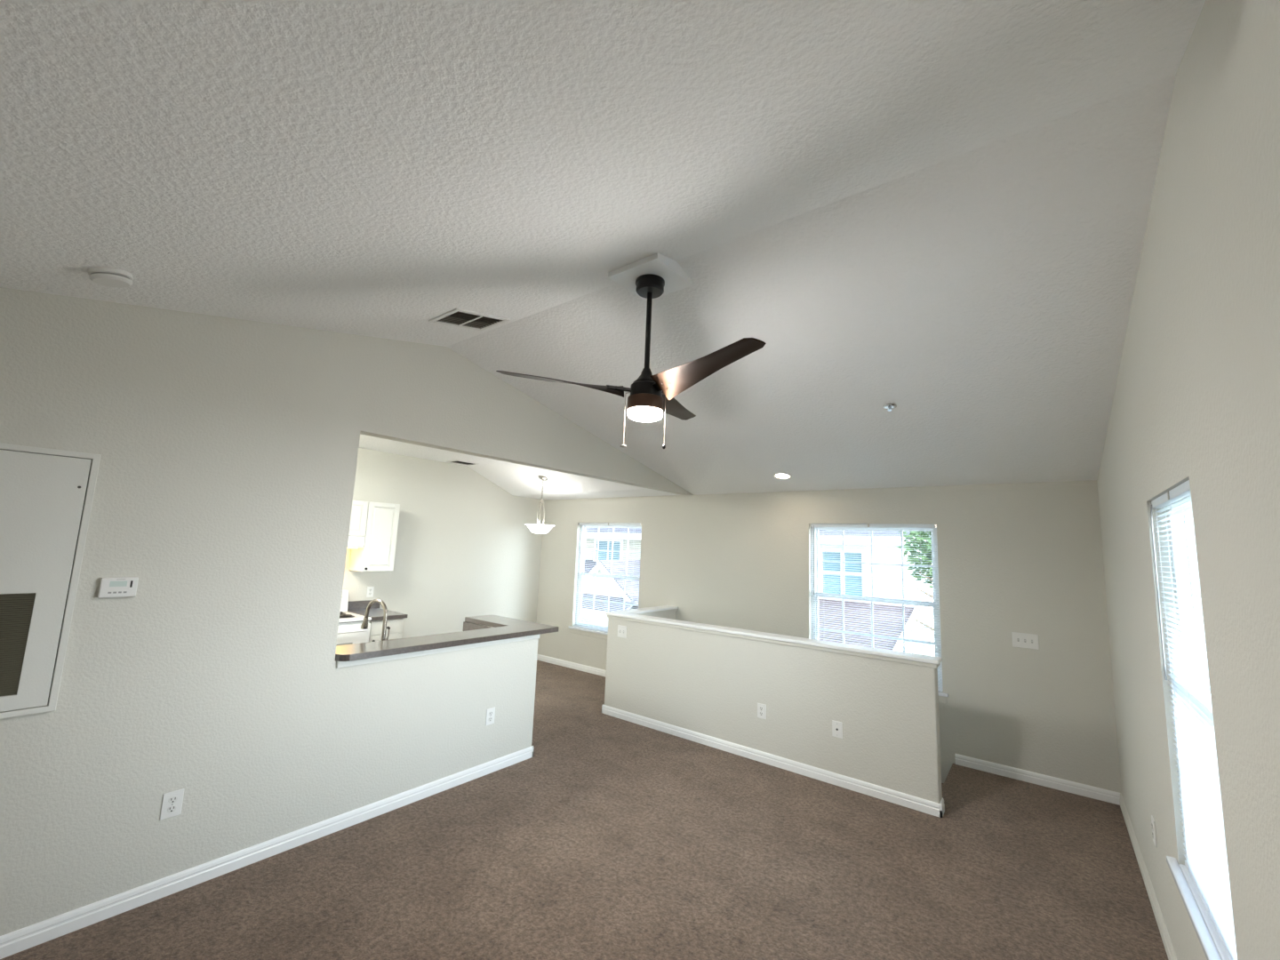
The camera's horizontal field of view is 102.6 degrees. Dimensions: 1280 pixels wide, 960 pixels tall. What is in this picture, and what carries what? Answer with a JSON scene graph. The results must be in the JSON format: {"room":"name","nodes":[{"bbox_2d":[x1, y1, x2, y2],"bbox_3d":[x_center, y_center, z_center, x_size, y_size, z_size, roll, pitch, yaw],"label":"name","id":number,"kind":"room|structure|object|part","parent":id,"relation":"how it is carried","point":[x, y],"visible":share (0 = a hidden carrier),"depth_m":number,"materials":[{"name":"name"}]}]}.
{"room":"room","nodes":[
{"label":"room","id":0,"kind":"room"},
{"bbox_2d":[0,287,693,935],"bbox_3d":[-1.532,0.576,3.685,0.120,3.216,7.251,-4,-9,38],"label":"wall","id":1,"kind":"structure","parent":0,"point":[228,447],"depth_m":2.71,"materials":[{"name":"paint"}]},
{"bbox_2d":[0,442,101,719],"bbox_3d":[-2.746,0.397,2.024,0.019,1.130,0.726,-4,-9,38],"label":"access panel","id":2,"kind":"object","parent":1,"relation":"attached to","point":[43,496],"visible":1,"depth_m":2.21,"materials":[{"name":"white"}]},
{"bbox_2d":[0,592,35,695],"bbox_3d":[-2.757,0.661,1.990,0.011,0.416,0.487,-4,-9,38],"label":"grille","id":3,"kind":"object","parent":2,"relation":"attached to","point":[17,610],"depth_m":2.16,"materials":[{"name":"grey metal"}]},
{"bbox_2d":[97,576,138,598],"bbox_3d":[-2.441,0.503,2.401,0.028,0.094,0.124,-4,-9,38],"label":"thermostat","id":4,"kind":"object","parent":1,"relation":"attached to","point":[109,587],"visible":1,"depth_m":2.39,"materials":[{"name":"white plastic"}]},
{"bbox_2d":[160,788,183,820],"bbox_3d":[-2.295,1.592,2.517,0.008,0.120,0.078,-4,-9,38],"label":"wall outlet","id":5,"kind":"object","parent":1,"relation":"attached to","point":[172,804],"visible":1,"depth_m":2.51,"materials":[{"name":"white plastic"}]},
{"bbox_2d":[167,805,175,813],"bbox_3d":[-2.294,1.612,2.513,0.002,0.033,0.033,-4,-9,38],"label":"receptacle","id":6,"kind":"object","parent":5,"relation":"attached to","point":[171,809],"depth_m":2.51,"materials":[{"name":"grey plastic"}]},
{"bbox_2d":[168,796,177,803],"bbox_3d":[-2.292,1.571,2.518,0.002,0.033,0.033,-4,-9,38],"label":"receptacle","id":7,"kind":"object","parent":5,"relation":"attached to","point":[172,799],"depth_m":2.52,"materials":[{"name":"grey plastic"}]},
{"bbox_2d":[0,745,534,959],"bbox_3d":[-2.645,1.992,2.765,0.914,0.084,4.569,-4,-9,38],"label":"baseboard","id":8,"kind":"structure","parent":1,"relation":"attached to","point":[16,941],"depth_m":2.65,"materials":[{"name":"white wood"}]},
{"bbox_2d":[336,634,539,668],"bbox_3d":[-1.352,1.226,3.751,0.018,0.042,1.607,-4,-9,38],"label":"trim","id":9,"kind":"structure","parent":1,"relation":"attached to","point":[340,664],"depth_m":3.58,"materials":[{"name":"white"}]},
{"bbox_2d":[335,614,559,661],"bbox_3d":[-1.637,1.217,4.089,0.967,0.040,1.797,-4,-9,38],"label":"countertop","id":10,"kind":"structure","parent":1,"relation":"on","point":[503,628],"depth_m":3.78,"materials":[{"name":"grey laminate"}]},
{"bbox_2d":[485,707,495,725],"bbox_3d":[-1.156,1.827,3.964,0.008,0.120,0.078,-4,-9,38],"label":"wall outlet","id":11,"kind":"object","parent":1,"relation":"attached to","point":[490,712],"visible":1,"depth_m":3.96,"materials":[{"name":"white plastic"}]},
{"bbox_2d":[342,448,543,638],"bbox_3d":[-3.173,1.007,6.106,0.120,2.860,5.081,-4,-9,38],"label":"wall","id":12,"kind":"structure","parent":0,"point":[465,546],"depth_m":6.81,"materials":[{"name":"paint"}]},
{"bbox_2d":[348,499,368,536],"bbox_3d":[-3.385,0.391,5.501,0.344,0.393,0.762,-4,-9,38],"label":"upper cabinet","id":13,"kind":"object","parent":12,"relation":"attached to","point":[359,510],"visible":0.26,"depth_m":5.64,"materials":[{"name":"white wood"}]},
{"bbox_2d":[347,536,364,548],"bbox_3d":[-3.405,0.654,5.474,0.319,0.133,0.758,-4,-9,38],"label":"range hood","id":14,"kind":"object","parent":13,"relation":"attached to","point":[354,541],"visible":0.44,"depth_m":5.61,"materials":[{"name":"white metal"}]},
{"bbox_2d":[347,600,380,610],"bbox_3d":[-3.198,1.443,5.923,0.020,0.096,0.384,-4,-9,38],"label":"backsplash","id":15,"kind":"structure","parent":12,"relation":"attached to","point":[352,604],"depth_m":5.89,"materials":[{"name":"grey laminate"}]},
{"bbox_2d":[366,586,374,597],"bbox_3d":[-3.156,1.308,5.998,0.008,0.120,0.078,-4,-9,38],"label":"wall outlet","id":16,"kind":"object","parent":12,"relation":"attached to","point":[370,589],"visible":1,"depth_m":6.00,"materials":[{"name":"white plastic"}]},
{"bbox_2d":[349,501,399,571],"bbox_3d":[-3.048,0.653,5.914,0.344,0.778,0.355,-4,-9,38],"label":"upper cabinet","id":17,"kind":"object","parent":12,"relation":"attached to","point":[378,552],"visible":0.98,"depth_m":5.80,"materials":[{"name":"white wood"}]},
{"bbox_2d":[0,659,1167,959],"bbox_3d":[-1.144,2.279,3.103,6.876,0.280,7.251,-4,-9,38],"label":"floor","id":18,"kind":"structure","parent":0,"point":[618,839],"depth_m":2.78,"materials":[{"name":"brown carpet"}]},
{"bbox_2d":[336,589,371,646],"bbox_3d":[-3.286,1.745,5.203,0.712,1.155,0.760,-4,-9,38],"label":"range","id":19,"kind":"object","parent":18,"relation":"on","point":[349,630],"visible":0.2,"depth_m":5.24,"materials":[{"name":"white metal"}]},
{"bbox_3d":[-3.016,1.506,5.030,0.050,0.027,0.660,-4,-9,38],"label":"oven handle","id":20,"kind":"part","parent":19,"relation":"part of","materials":[{"name":"white metal"}]},
{"bbox_3d":[-3.061,1.766,5.023,0.042,0.645,0.750,-4,-9,38],"label":"oven door","id":21,"kind":"part","parent":19,"relation":"part of","materials":[{"name":"white metal"}]},
{"bbox_2d":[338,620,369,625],"bbox_3d":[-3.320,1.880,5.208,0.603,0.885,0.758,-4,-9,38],"label":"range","id":22,"kind":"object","parent":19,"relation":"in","point":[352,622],"depth_m":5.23,"materials":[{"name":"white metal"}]},
{"bbox_2d":[338,611,371,623],"bbox_3d":[-3.287,1.418,5.258,0.638,0.027,0.760,-4,-9,38],"label":"cooktop","id":23,"kind":"object","parent":19,"relation":"in","point":[345,617],"depth_m":5.29,"materials":[{"name":"grey"}]},
{"bbox_2d":[368,618,403,641],"bbox_3d":[-2.969,1.952,5.646,0.672,0.884,0.357,-4,-9,38],"label":"base cabinet","id":24,"kind":"object","parent":18,"relation":"on","point":[396,625],"visible":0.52,"depth_m":5.51,"materials":[{"name":"white wood"}]},
{"bbox_2d":[347,600,407,621],"bbox_3d":[-2.944,1.447,5.723,0.666,0.138,0.384,-4,-9,38],"label":"countertop","id":25,"kind":"structure","parent":24,"relation":"on","point":[358,607],"depth_m":5.78,"materials":[{"name":"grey laminate"}]},
{"bbox_3d":[-2.732,1.964,5.458,0.018,0.620,0.349,-4,-9,38],"label":"door","id":26,"kind":"part","parent":24,"relation":"part of","materials":[{"name":"white wood"}]},
{"bbox_3d":[-1.916,1.747,3.726,0.644,0.875,1.900,-4,-9,38],"label":"cabinet","id":27,"kind":"object","parent":18,"relation":"on","visible":0},
{"bbox_2d":[462,621,492,631],"bbox_3d":[-1.939,1.257,3.844,0.778,0.124,1.932,-4,-9,38],"label":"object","id":28,"kind":"structure","parent":27,"relation":"on","point":[467,626],"depth_m":4.74,"materials":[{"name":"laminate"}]},
{"bbox_2d":[360,599,390,640],"bbox_3d":[-1.920,1.061,3.705,0.264,0.398,0.071,-1,-8,21],"label":"kitchen faucet","id":29,"kind":"object","parent":28,"relation":"on","point":[364,625],"visible":0.77,"depth_m":3.69,"materials":[{"name":"silver metal"}]},
{"bbox_2d":[0,0,1205,500],"bbox_3d":[-1.026,-0.690,3.492,6.876,0.898,7.251,-4,-9,38],"label":"ceiling","id":30,"kind":"structure","parent":0,"point":[937,211],"depth_m":1.83,"materials":[{"name":"white paint"}]},
{"bbox_2d":[87,266,133,287],"bbox_3d":[-2.205,-0.843,2.135,0.132,0.066,0.133,-4,-9,38],"label":"smoke detector","id":31,"kind":"object","parent":30,"relation":"attached to","point":[103,276],"visible":1,"depth_m":2.11,"materials":[{"name":"white plastic"}]},
{"bbox_2d":[446,459,479,465],"bbox_3d":[-2.345,-0.228,6.783,0.250,0.012,0.340,-4,-9,38],"label":"ceiling vent","id":32,"kind":"object","parent":30,"relation":"in","point":[457,461],"visible":1,"depth_m":6.76,"materials":[{"name":"white plastic"}]},
{"bbox_2d":[428,308,510,330],"bbox_3d":[-1.067,-1.001,3.216,0.304,0.089,0.376,-4,-9,38],"label":"ceiling vent","id":33,"kind":"object","parent":30,"relation":"in","point":[458,317],"visible":1,"depth_m":3.20,"materials":[{"name":"white plastic"}]},
{"bbox_2d":[526,475,554,535],"bbox_3d":[-1.286,0.329,6.682,0.386,0.773,0.386,-4,-9,38],"label":"pendant lamp","id":34,"kind":"object","parent":30,"relation":"hanging from","point":[539,529],"visible":1,"depth_m":6.57,"materials":[{"name":"white glass"}]},
{"bbox_3d":[-1.298,0.637,6.642,0.386,0.111,0.386,-4,-9,38],"label":"lamp shade","id":35,"kind":"part","parent":34,"relation":"part of","materials":[{"name":"white glass"}]},
{"bbox_2d":[608,252,692,301],"bbox_3d":[0.058,-1.057,2.655,0.310,0.061,0.310,-4,-9,38],"label":"mounting block","id":36,"kind":"object","parent":30,"relation":"attached to","point":[676,278],"visible":0.82,"depth_m":2.58,"materials":[{"name":"white"}]},
{"bbox_2d":[496,273,766,448],"bbox_3d":[0.159,-0.585,2.604,1.246,0.878,1.241,-4,-9,38],"label":"ceiling fan","id":37,"kind":"object","parent":36,"relation":"hanging from","point":[646,401],"visible":1,"depth_m":2.50,"materials":[{"name":"black metal"}]},
{"bbox_3d":[-0.390,-0.465,2.532,0.622,0.108,0.126,3,-7,-6],"label":"fan blade","id":38,"kind":"part","parent":37,"relation":"part of","materials":[{"name":"brown wood"}]},
{"bbox_3d":[-0.065,-0.309,2.559,0.027,0.270,0.003,2,-7,0],"label":"pull chain","id":39,"kind":"part","parent":37,"relation":"part of","materials":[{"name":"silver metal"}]},
{"bbox_3d":[0.033,-0.519,2.588,0.140,0.085,0.140,-4,-9,38],"label":"motor","id":40,"kind":"part","parent":37,"relation":"part of","materials":[{"name":"black metal"}]},
{"bbox_2d":[627,406,662,422],"bbox_3d":[0.025,-0.323,2.563,0.175,0.042,0.175,-4,-9,38],"label":"diffuser","id":41,"kind":"object","parent":37,"relation":"attached to","point":[638,413],"depth_m":2.51,"materials":[{"name":"white glass"}]},
{"bbox_3d":[0.112,-0.307,2.559,0.027,0.260,0.004,2,-7,1],"label":"pull chain","id":42,"kind":"part","parent":37,"relation":"part of","materials":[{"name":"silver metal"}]},
{"bbox_3d":[0.197,-0.385,2.962,0.126,0.108,0.622,-1,-8,23],"label":"fan blade","id":43,"kind":"part","parent":37,"relation":"part of","materials":[{"name":"brown wood"}]},
{"bbox_3d":[0.282,-0.476,2.240,0.126,0.108,0.622,8,-9,-36],"label":"fan blade","id":44,"kind":"part","parent":37,"relation":"part of","materials":[{"name":"brown wood"}]},
{"bbox_2d":[773,472,791,479],"bbox_3d":[1.460,-0.041,5.258,0.184,0.046,0.181,-4,-9,38],"label":"recessed light","id":45,"kind":"object","parent":30,"relation":"in","point":[780,476],"visible":1,"depth_m":5.24,"materials":[{"name":"white plastic"}]},
{"bbox_2d":[882,403,896,411],"bbox_3d":[1.737,-0.501,3.567,0.086,0.043,0.084,-4,-9,38],"label":"sprinkler","id":46,"kind":"object","parent":30,"relation":"attached to","point":[889,406],"visible":1,"depth_m":3.56,"materials":[{"name":"silver metal"}]},
{"bbox_2d":[604,611,942,803],"bbox_3d":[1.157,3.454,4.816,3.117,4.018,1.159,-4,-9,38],"label":"wall","id":47,"kind":"structure","parent":0,"point":[710,684],"depth_m":4.26,"materials":[{"name":"paint"}]},
{"bbox_2d":[617,624,626,638],"bbox_3d":[-0.193,1.603,5.425,0.118,0.121,0.016,-4,-9,38],"label":"wall switch","id":48,"kind":"object","parent":47,"relation":"attached to","point":[621,629],"visible":1,"depth_m":5.42,"materials":[{"name":"white plastic"}]},
{"bbox_2d":[757,703,766,719],"bbox_3d":[1.042,1.981,4.396,0.078,0.120,0.008,-4,-9,38],"label":"wall outlet","id":49,"kind":"object","parent":47,"relation":"attached to","point":[761,708],"visible":1,"depth_m":4.39,"materials":[{"name":"white plastic"}]},
{"bbox_2d":[605,605,942,668],"bbox_3d":[1.230,1.448,5.068,3.170,0.028,1.184,-4,-9,38],"label":"trim","id":50,"kind":"structure","parent":47,"relation":"on","point":[632,613],"depth_m":4.44,"materials":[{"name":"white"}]},
{"bbox_2d":[536,654,1120,817],"bbox_3d":[0.624,2.465,5.388,6.606,0.084,1.174,-4,-9,38],"label":"baseboard","id":51,"kind":"structure","parent":47,"relation":"attached to","point":[926,806],"depth_m":4.18,"materials":[{"name":"white wood"}]},
{"bbox_2d":[832,720,842,738],"bbox_3d":[1.539,1.949,4.006,0.078,0.120,0.016,-4,-9,38],"label":"cable jack","id":52,"kind":"object","parent":47,"relation":"attached to","point":[836,726],"visible":1,"depth_m":4.01,"materials":[{"name":"white plastic"}]},
{"bbox_2d":[536,480,1120,792],"bbox_3d":[1.032,2.787,5.863,6.876,5.600,0.150,-4,-9,38],"label":"wall","id":53,"kind":"structure","parent":0,"point":[1020,557],"depth_m":4.56,"materials":[{"name":"paint"}]},
{"bbox_2d":[568,525,641,639],"bbox_3d":[-0.452,1.405,7.225,1.298,1.595,0.167,-4,-9,38],"label":"window","id":54,"kind":"structure","parent":53,"relation":"in","point":[593,633],"depth_m":7.37,"materials":[{"name":"white plastic"}]},
{"bbox_3d":[-0.503,2.116,7.103,1.298,0.028,0.093,-4,-9,38],"label":"sill","id":55,"kind":"part","parent":54,"relation":"part of","materials":[{"name":"stone"}]},
{"bbox_2d":[573,522,641,631],"bbox_3d":[-0.469,1.357,7.208,1.204,1.503,0.044,-4,-9,38],"label":"window blind","id":56,"kind":"object","parent":54,"relation":"attached to","point":[580,524],"visible":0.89,"depth_m":7.23,"materials":[{"name":"white plastic"}]},
{"bbox_3d":[-0.494,2.092,7.117,1.192,0.020,0.024,-4,-9,38],"label":"rail","id":57,"kind":"part","parent":56,"relation":"part of","materials":[{"name":"white plastic"}]},
{"bbox_3d":[-0.442,1.707,7.215,1.124,0.741,0.025,-4,-9,38],"label":"sash","id":58,"kind":"part","parent":54,"relation":"part of","materials":[{"name":"white plastic"}]},
{"bbox_3d":[-0.398,1.024,7.325,1.124,0.725,0.025,-4,-9,38],"label":"sash","id":59,"kind":"part","parent":54,"relation":"part of","materials":[{"name":"white plastic"}]},
{"bbox_2d":[810,527,948,703],"bbox_3d":[2.294,1.235,5.091,1.295,1.595,0.167,-4,-9,38],"label":"window","id":60,"kind":"structure","parent":53,"relation":"in","point":[942,696],"depth_m":5.09,"materials":[{"name":"white plastic"}]},
{"bbox_3d":[2.349,0.854,5.191,1.121,0.725,0.025,-4,-9,38],"label":"sash","id":61,"kind":"part","parent":60,"relation":"part of","materials":[{"name":"white plastic"}]},
{"bbox_2d":[809,523,942,691],"bbox_3d":[2.278,1.187,5.074,1.201,1.503,0.044,-4,-9,38],"label":"window blind","id":62,"kind":"object","parent":60,"relation":"attached to","point":[913,525],"visible":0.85,"depth_m":5.05,"materials":[{"name":"white plastic"}]},
{"bbox_3d":[2.305,1.537,5.080,1.121,0.741,0.025,-4,-9,38],"label":"sash","id":63,"kind":"part","parent":60,"relation":"part of","materials":[{"name":"white plastic"}]},
{"bbox_3d":[2.243,1.946,4.969,1.295,0.028,0.093,-4,-9,38],"label":"sill","id":64,"kind":"part","parent":60,"relation":"part of","materials":[{"name":"stone"}]},
{"bbox_2d":[1011,632,1039,649],"bbox_3d":[3.211,1.340,4.276,0.176,0.121,0.016,-4,-9,38],"label":"wall switch","id":65,"kind":"object","parent":53,"relation":"attached to","point":[1022,640],"visible":1,"depth_m":4.28,"materials":[{"name":"white plastic"}]},
{"bbox_2d":[1096,0,1279,959],"bbox_3d":[1.519,1.869,1.075,0.150,6.216,7.251,-4,-9,38],"label":"wall","id":66,"kind":"structure","parent":0,"point":[1196,396],"depth_m":1.36,"materials":[{"name":"paint"}]},
{"bbox_2d":[1119,793,1177,959],"bbox_3d":[1.442,1.937,1.105,0.014,0.084,6.981,-4,-9,38],"label":"baseboard","id":67,"kind":"structure","parent":66,"relation":"attached to","point":[1166,940],"depth_m":2.75,"materials":[{"name":"paint"}]},
{"bbox_2d":[1151,815,1157,847],"bbox_3d":[2.570,1.756,2.567,0.008,0.120,0.078,-4,-9,38],"label":"wall outlet","id":68,"kind":"object","parent":66,"relation":"attached to","point":[1152,818],"visible":1,"depth_m":2.55,"materials":[{"name":"white plastic"}]},
{"bbox_2d":[1166,495,1229,959],"bbox_3d":[1.993,0.811,1.808,0.167,1.560,0.935,-4,-9,38],"label":"window blind","id":69,"kind":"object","parent":66,"relation":"in","point":[1211,952],"depth_m":2.07,"materials":[{"name":"white plastic"}]},
{"bbox_3d":[2.032,0.767,1.785,0.073,1.474,0.844,-4,-9,38],"label":"frame","id":70,"kind":"part","parent":69,"relation":"part of","materials":[{"name":"white plastic"}]},
{"bbox_2d":[1149,480,1237,959],"bbox_3d":[1.972,0.768,1.832,0.044,1.468,0.841,-4,-9,38],"label":"window","id":71,"kind":"structure","parent":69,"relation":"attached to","point":[1206,862],"depth_m":1.81,"materials":[{"name":"white glass"}]},
{"bbox_3d":[1.948,1.485,1.734,0.024,0.020,0.829,-4,-9,38],"label":"rail","id":72,"kind":"part","parent":71,"relation":"part of","materials":[{"name":"white plastic"}]},
{"bbox_3d":[2.058,0.427,1.819,0.025,0.708,0.761,-4,-9,38],"label":"sash","id":73,"kind":"part","parent":69,"relation":"part of","materials":[{"name":"white plastic"}]},
{"bbox_3d":[1.936,1.512,1.739,0.093,0.028,0.935,-4,-9,38],"label":"sill","id":74,"kind":"part","parent":69,"relation":"part of","materials":[{"name":"stone"}]},
{"label":"outside","id":75,"kind":"structure","parent":0,"visible":0},
{"bbox_3d":[1.485,7.901,23.206,100.000,0.200,100.000,-4,-9,38],"label":"ground","id":76,"kind":"structure","parent":75,"visible":0},
{"bbox_2d":[580,528,641,626],"bbox_3d":[-1.630,3.911,22.207,13.700,7.199,11.390,-4,-9,38],"label":"house","id":77,"kind":"structure","parent":76,"relation":"on","point":[638,532],"depth_m":16.35,"materials":[{"name":"beige"}]},
{"bbox_3d":[-1.152,2.939,18.372,1.150,1.470,0.023,-4,-9,38],"label":"pane","id":78,"kind":"part","parent":77,"relation":"part of","materials":[{"name":"clear glass"}]},
{"bbox_2d":[818,530,934,655],"bbox_3d":[6.442,4.347,16.610,6.350,5.519,9.100,-4,-9,38],"label":"house","id":79,"kind":"structure","parent":76,"relation":"on","point":[892,535],"depth_m":14.45,"materials":[{"name":"white"}]},
{"bbox_3d":[6.032,2.784,15.309,1.150,1.250,0.023,-4,-9,38],"label":"pane","id":80,"kind":"part","parent":79,"relation":"part of","materials":[{"name":"clear glass"}]},
{"bbox_2d":[897,531,934,630],"bbox_3d":[6.275,3.324,10.151,1.999,5.869,1.971,-4,-9,38],"label":"tree","id":81,"kind":"object","parent":76,"relation":"on","point":[924,534],"visible":0.13,"depth_m":10.42,"materials":[{"name":"green plant"}]}
]}

